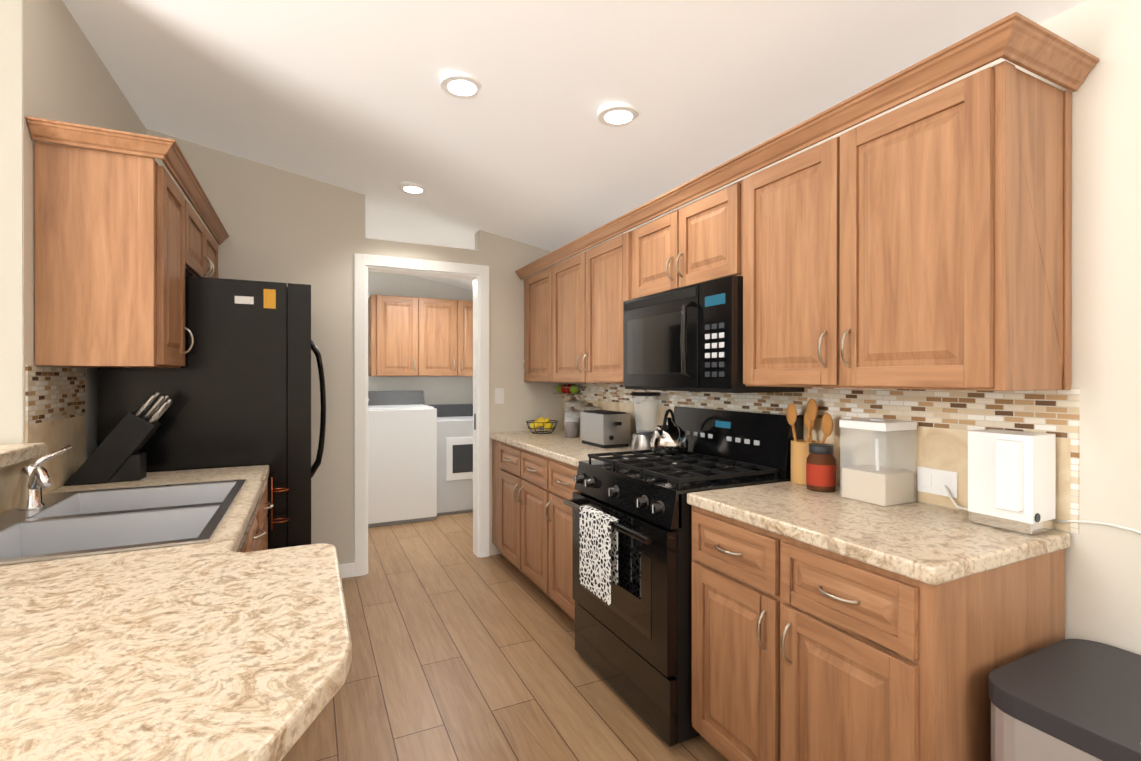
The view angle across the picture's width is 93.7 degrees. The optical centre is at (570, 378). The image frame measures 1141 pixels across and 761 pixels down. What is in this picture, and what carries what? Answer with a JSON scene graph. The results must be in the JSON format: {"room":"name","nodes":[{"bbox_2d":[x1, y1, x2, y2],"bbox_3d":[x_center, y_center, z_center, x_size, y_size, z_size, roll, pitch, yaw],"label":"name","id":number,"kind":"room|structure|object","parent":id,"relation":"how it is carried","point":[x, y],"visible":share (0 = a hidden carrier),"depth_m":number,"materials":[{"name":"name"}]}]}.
{"room":"kitchen","nodes":[
{"label":"kitchen","id":0,"kind":"room"},
{"bbox_2d":[0,0,145,512],"bbox_3d":[-1.729,-0.093,1.504,0.126,2.810,3.640,0,0,-26],"label":"wall","id":1,"kind":"structure","parent":0,"point":[52,66],"depth_m":1.80,"materials":[{"name":"beige paint"}]},
{"bbox_2d":[0,442,45,468],"bbox_3d":[-1.370,0.235,0.798,0.190,0.045,2.095,0,0,-26],"label":"countertop","id":2,"kind":"structure","parent":1,"relation":"attached to","point":[11,454],"depth_m":1.64,"materials":[{"name":"stone"}]},
{"bbox_2d":[26,116,189,367],"bbox_3d":[-1.748,-0.454,2.074,0.347,0.817,0.442,0,0,-26],"label":"upper cabinet","id":3,"kind":"object","parent":1,"relation":"attached to","point":[125,244],"depth_m":1.89,"materials":[{"name":"brown wood"}]},
{"bbox_2d":[190,184,221,349],"bbox_3d":[-2.055,-0.456,2.701,0.347,0.817,0.954,0,0,-26],"label":"upper cabinet","id":4,"kind":"object","parent":1,"relation":"attached to","point":[203,248],"depth_m":2.69,"materials":[{"name":"brown wood"}]},
{"bbox_2d":[146,129,562,564],"bbox_3d":[-2.554,-0.344,3.059,5.730,3.305,0.120,0,0,-26],"label":"wall","id":5,"kind":"structure","parent":0,"point":[281,226],"depth_m":3.48,"materials":[{"name":"beige paint"}]},
{"bbox_2d":[339,563,354,578],"bbox_3d":[-1.925,1.263,3.296,1.105,0.090,0.012,0,0,-26],"label":"baseboard","id":6,"kind":"structure","parent":5,"relation":"attached to","point":[347,570],"depth_m":3.50,"materials":[{"name":"white wood"}]},
{"bbox_2d":[354,237,488,576],"bbox_3d":[-1.041,0.182,3.792,0.922,2.254,0.138,0,0,-26],"label":"door frame","id":7,"kind":"structure","parent":5,"relation":"attached to","point":[364,264],"depth_m":3.73,"materials":[{"name":"white wood"}]},
{"bbox_2d":[495,388,503,403],"bbox_3d":[-0.527,0.130,3.979,0.070,0.115,0.007,0,0,-26],"label":"switch plate","id":8,"kind":"object","parent":5,"relation":"attached to","point":[499,395],"visible":1,"depth_m":3.98,"materials":[{"name":"white plastic"}]},
{"bbox_2d":[368,271,472,404],"bbox_3d":[-1.729,-0.005,5.834,1.650,2.617,0.120,0,0,-26],"label":"wall","id":9,"kind":"structure","parent":0,"point":[447,389],"depth_m":5.82,"materials":[{"name":"white paint"}]},
{"bbox_2d":[368,294,419,375],"bbox_3d":[-1.833,-0.431,5.523,0.449,0.810,0.340,0,0,-26],"label":"upper cabinet","id":10,"kind":"object","parent":9,"relation":"attached to","point":[413,336],"depth_m":5.37,"materials":[{"name":"brown wood"}]},
{"bbox_2d":[420,298,472,375],"bbox_3d":[-1.250,-0.431,5.808,0.848,0.810,0.340,0,0,-26],"label":"upper cabinet","id":11,"kind":"object","parent":9,"relation":"attached to","point":[446,325],"depth_m":5.60,"materials":[{"name":"brown wood"}]},
{"bbox_2d":[281,512,726,760],"bbox_3d":[-1.514,1.352,1.117,6.090,0.080,8.790,0,0,-26],"label":"floor","id":12,"kind":"structure","parent":0,"point":[461,651],"depth_m":2.35,"materials":[{"name":"brown wood"}]},
{"bbox_2d":[97,276,325,549],"bbox_3d":[-1.778,0.427,2.833,0.884,1.765,0.901,0,0,-26],"label":"fridge","id":13,"kind":"object","parent":12,"relation":"on","point":[236,388],"visible":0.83,"depth_m":2.46,"materials":[{"name":"black metal"}]},
{"bbox_2d":[241,521,252,552],"bbox_3d":[-1.194,0.878,1.308,0.656,0.868,0.465,0,0,-26],"label":"base cabinet","id":14,"kind":"object","parent":12,"relation":"on","point":[247,546],"depth_m":1.72,"materials":[{"name":"brown wood"}]},
{"bbox_2d":[253,491,264,550],"bbox_3d":[-1.395,0.877,1.719,0.656,0.868,0.450,0,0,-26],"label":"base cabinet","id":15,"kind":"object","parent":12,"relation":"on","point":[256,539],"depth_m":2.05,"materials":[{"name":"brown wood"}]},
{"bbox_2d":[265,479,272,549],"bbox_3d":[-1.598,0.876,2.136,0.656,0.868,0.477,0,0,-26],"label":"base cabinet","id":16,"kind":"object","parent":12,"relation":"on","point":[266,488],"depth_m":2.39,"materials":[{"name":"brown wood"}]},
{"bbox_2d":[0,465,351,760],"bbox_3d":[-1.040,0.422,1.244,0.896,0.040,2.565,0,0,-26],"label":"countertop","id":17,"kind":"structure","parent":16,"relation":"on","point":[219,646],"depth_m":0.81,"materials":[{"name":"stone"}]},
{"bbox_2d":[63,392,171,485],"bbox_3d":[-1.769,0.226,2.112,0.322,0.347,0.117,0,0,-26],"label":"knife block","id":18,"kind":"object","parent":17,"relation":"on","point":[115,456],"visible":1,"depth_m":2.07,"materials":[{"name":"black painted wood"},{"name":"brushed steel"}]},
{"bbox_2d":[0,445,245,564],"bbox_3d":[-1.340,0.401,1.579,0.580,0.377,0.870,0,0,-26],"label":"sink","id":19,"kind":"object","parent":17,"relation":"in","point":[35,525],"visible":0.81,"depth_m":1.60,"materials":[{"name":"silver metal"}]},
{"bbox_2d":[271,477,289,529],"bbox_3d":[-1.333,0.570,2.456,0.076,0.240,0.074,0,0,-26],"label":"rack","id":20,"kind":"object","parent":16,"relation":"hanging from","point":[272,519],"visible":0.98,"depth_m":2.44,"materials":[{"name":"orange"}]},
{"bbox_2d":[368,391,436,527],"bbox_3d":[-1.698,0.715,5.107,0.685,1.180,0.724,0,0,-26],"label":"washer","id":21,"kind":"object","parent":12,"relation":"on","point":[402,457],"visible":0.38,"depth_m":4.81,"materials":[{"name":"white metal"}]},
{"bbox_2d":[427,404,472,515],"bbox_3d":[-1.116,0.789,5.516,0.690,1.030,0.698,0,0,-26],"label":"dryer","id":22,"kind":"object","parent":12,"relation":"on","point":[454,458],"visible":0.33,"depth_m":5.15,"materials":[{"name":"grey metal"}]},
{"bbox_2d":[492,439,495,544],"bbox_3d":[-0.284,0.873,3.978,0.589,0.868,0.219,0,0,-26],"label":"base cabinet","id":23,"kind":"object","parent":12,"relation":"on","point":[493,441],"depth_m":3.91,"materials":[{"name":"brown wood"}]},
{"bbox_2d":[496,440,543,592],"bbox_3d":[-0.049,0.874,3.497,0.589,0.868,0.852,0,0,-26],"label":"base cabinet","id":24,"kind":"object","parent":12,"relation":"on","point":[531,524],"depth_m":3.35,"materials":[{"name":"brown wood"}]},
{"bbox_2d":[489,429,650,466],"bbox_3d":[0.001,0.418,3.389,0.596,0.040,1.527,0,0,-26],"label":"countertop","id":25,"kind":"structure","parent":24,"relation":"on","point":[557,445],"depth_m":3.22,"materials":[{"name":"stone"}]},
{"bbox_2d":[526,417,557,433],"bbox_3d":[-0.208,0.337,3.896,0.236,0.116,0.236,0,0,-26],"label":"fruit basket","id":26,"kind":"object","parent":25,"relation":"on","point":[546,424],"visible":1,"depth_m":3.85,"materials":[{"name":"black"}]},
{"bbox_2d":[564,400,597,437],"bbox_3d":[0.071,0.278,3.609,0.238,0.237,0.104,0,0,22],"label":"canister","id":27,"kind":"object","parent":25,"relation":"on","point":[572,427],"depth_m":3.61,"materials":[{"name":"beige"}]},
{"bbox_2d":[580,410,629,447],"bbox_3d":[0.209,0.295,3.203,0.180,0.204,0.313,0,0,-26],"label":"toaster","id":28,"kind":"object","parent":25,"relation":"on","point":[604,429],"visible":1,"depth_m":3.10,"materials":[{"name":"silver metal"}]},
{"bbox_2d":[630,392,660,452],"bbox_3d":[0.414,0.236,2.942,0.170,0.323,0.167,0,0,-26],"label":"blender","id":29,"kind":"object","parent":25,"relation":"on","point":[641,439],"visible":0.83,"depth_m":2.89,"materials":[{"name":"silver metal"}]},
{"bbox_2d":[544,456,577,620],"bbox_3d":[0.238,0.875,2.909,0.589,0.868,0.457,0,0,-26],"label":"base cabinet","id":30,"kind":"object","parent":12,"relation":"on","point":[559,484],"depth_m":2.86,"materials":[{"name":"brown wood"}]},
{"bbox_2d":[563,406,802,746],"bbox_3d":[0.443,0.728,2.328,0.730,1.165,0.754,0,0,-26],"label":"range","id":31,"kind":"object","parent":12,"relation":"on","point":[633,645],"visible":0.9,"depth_m":2.10,"materials":[{"name":"black metal"}]},
{"bbox_2d":[580,505,618,605],"bbox_3d":[0.115,0.715,2.196,0.044,0.332,0.260,0,0,-26],"label":"hanging towel","id":32,"kind":"object","parent":31,"relation":"hanging from","point":[598,554],"visible":0.96,"depth_m":2.15,"materials":[{"name":"white fabric"}]},
{"bbox_2d":[650,409,687,454],"bbox_3d":[0.458,0.251,2.568,0.219,0.213,0.180,0,0,-26],"label":"kettle","id":33,"kind":"object","parent":31,"relation":"on","point":[669,437],"visible":1,"depth_m":2.51,"materials":[{"name":"silver metal"}]},
{"bbox_2d":[692,506,1064,760],"bbox_3d":[0.840,0.877,1.638,0.623,0.868,0.824,0,0,-26],"label":"base cabinet","id":34,"kind":"object","parent":12,"relation":"on","point":[801,651],"visible":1,"depth_m":1.36,"materials":[{"name":"brown wood"}]},
{"bbox_2d":[687,481,1069,585],"bbox_3d":[0.857,0.421,1.639,0.596,0.040,0.833,0,0,-26],"label":"countertop","id":35,"kind":"structure","parent":34,"relation":"on","point":[934,545],"depth_m":1.43,"materials":[{"name":"stone"}]},
{"bbox_2d":[786,398,832,484],"bbox_3d":[0.911,0.237,2.041,0.104,0.325,0.197,0,0,-26],"label":"utensil crock","id":36,"kind":"object","parent":35,"relation":"on","point":[800,453],"visible":0.81,"depth_m":2.04,"materials":[{"name":"brown wood"}]},
{"bbox_2d":[806,443,835,491],"bbox_3d":[0.904,0.318,1.929,0.098,0.163,0.098,0,0,-26],"label":"jar","id":37,"kind":"object","parent":35,"relation":"on","point":[821,469],"visible":1,"depth_m":1.89,"materials":[{"name":"red"}]},
{"bbox_2d":[839,418,916,506],"bbox_3d":[1.016,0.266,1.773,0.159,0.268,0.164,0,0,-26],"label":"container","id":38,"kind":"object","parent":35,"relation":"on","point":[878,483],"visible":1,"depth_m":1.73,"materials":[{"name":"beige"}]},
{"bbox_2d":[968,429,1055,534],"bbox_3d":[1.185,0.273,1.446,0.146,0.255,0.154,0,0,-26],"label":"toaster","id":39,"kind":"object","parent":35,"relation":"on","point":[1011,479],"visible":1,"depth_m":1.40,"materials":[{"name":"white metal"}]},
{"bbox_2d":[989,639,1140,760],"bbox_3d":[1.196,0.981,1.043,0.463,0.663,0.499,0,0,-26],"label":"trash can","id":40,"kind":"object","parent":12,"relation":"on","point":[1071,700],"visible":1,"depth_m":1.10,"materials":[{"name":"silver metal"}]},
{"bbox_2d":[62,0,1086,289],"bbox_3d":[-1.559,-1.491,1.089,5.890,1.121,8.790,0,0,-26],"label":"ceiling","id":41,"kind":"structure","parent":0,"point":[524,146],"depth_m":2.16,"materials":[{"name":"white paint"}]},
{"bbox_2d":[399,181,425,194],"bbox_3d":[-0.977,-1.188,3.320,0.170,0.030,0.170,0,0,-26],"label":"recessed light","id":42,"kind":"object","parent":41,"relation":"in","point":[410,188],"visible":0.88,"depth_m":3.29,"materials":[{"name":"white plastic"}]},
{"bbox_2d":[441,71,481,98],"bbox_3d":[-0.438,-1.190,2.161,0.170,0.030,0.170,0,0,-26],"label":"recessed light","id":43,"kind":"object","parent":41,"relation":"in","point":[460,85],"visible":0.92,"depth_m":2.14,"materials":[{"name":"white plastic"}]},
{"bbox_2d":[598,102,638,126],"bbox_3d":[0.197,-1.088,2.196,0.170,0.030,0.170,0,0,-26],"label":"recessed light","id":44,"kind":"object","parent":41,"relation":"in","point":[616,114],"visible":0.88,"depth_m":2.17,"materials":[{"name":"white plastic"}]},
{"bbox_2d":[562,0,1140,654],"bbox_3d":[1.398,0.145,1.353,0.128,2.333,6.660,0,0,-26],"label":"wall","id":45,"kind":"structure","parent":0,"point":[1092,418],"depth_m":1.37,"materials":[{"name":"beige paint"}]},
{"bbox_2d":[519,256,550,381],"bbox_3d":[-0.092,-0.394,3.879,0.343,0.838,0.562,0,0,-26],"label":"upper cabinet","id":46,"kind":"object","parent":45,"relation":"attached to","point":[537,287],"depth_m":3.77,"materials":[{"name":"brown wood"}]},
{"bbox_2d":[553,384,582,394],"bbox_3d":[-0.025,0.078,4.007,0.086,0.074,0.348,0,0,-26],"label":"rack","id":47,"kind":"object","parent":45,"relation":"attached to","point":[569,389],"visible":0.98,"depth_m":3.95,"materials":[{"name":"silver metal"}]},
{"bbox_2d":[551,216,626,383],"bbox_3d":[0.244,-0.393,3.192,0.343,0.838,0.967,0,0,-26],"label":"upper cabinet","id":48,"kind":"object","parent":45,"relation":"attached to","point":[589,288],"depth_m":3.07,"materials":[{"name":"brown wood"}]},
{"bbox_2d":[627,160,734,299],"bbox_3d":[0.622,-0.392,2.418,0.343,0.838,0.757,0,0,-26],"label":"upper cabinet","id":49,"kind":"object","parent":45,"relation":"attached to","point":[694,243],"depth_m":2.29,"materials":[{"name":"brown wood"}]},
{"bbox_2d":[623,275,803,392],"bbox_3d":[0.578,-0.166,2.392,0.443,0.438,0.758,0,0,-26],"label":"microwave","id":50,"kind":"object","parent":49,"relation":"attached to","point":[688,338],"visible":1,"depth_m":2.17,"materials":[{"name":"black metal"}]},
{"bbox_2d":[735,20,1082,390],"bbox_3d":[0.973,-0.390,1.700,0.343,0.838,0.840,0,0,-26],"label":"upper cabinet","id":51,"kind":"object","parent":45,"relation":"attached to","point":[924,243],"depth_m":1.40,"materials":[{"name":"brown wood"}]},
{"bbox_2d":[917,466,957,497],"bbox_3d":[1.159,0.326,1.692,0.007,0.080,0.120,0,0,-26],"label":"electrical outlet plate","id":52,"kind":"object","parent":45,"relation":"attached to","point":[932,481],"visible":1,"depth_m":1.69,"materials":[{"name":"white plastic"}]},
{"bbox_2d":[944,485,1140,533],"bbox_3d":[1.332,0.505,1.313,0.025,0.350,0.780,0,0,-26],"label":"cord","id":53,"kind":"object","parent":52,"relation":"attached to","point":[1069,521],"visible":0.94,"depth_m":1.37,"materials":[{"name":"white plastic"}]}
]}

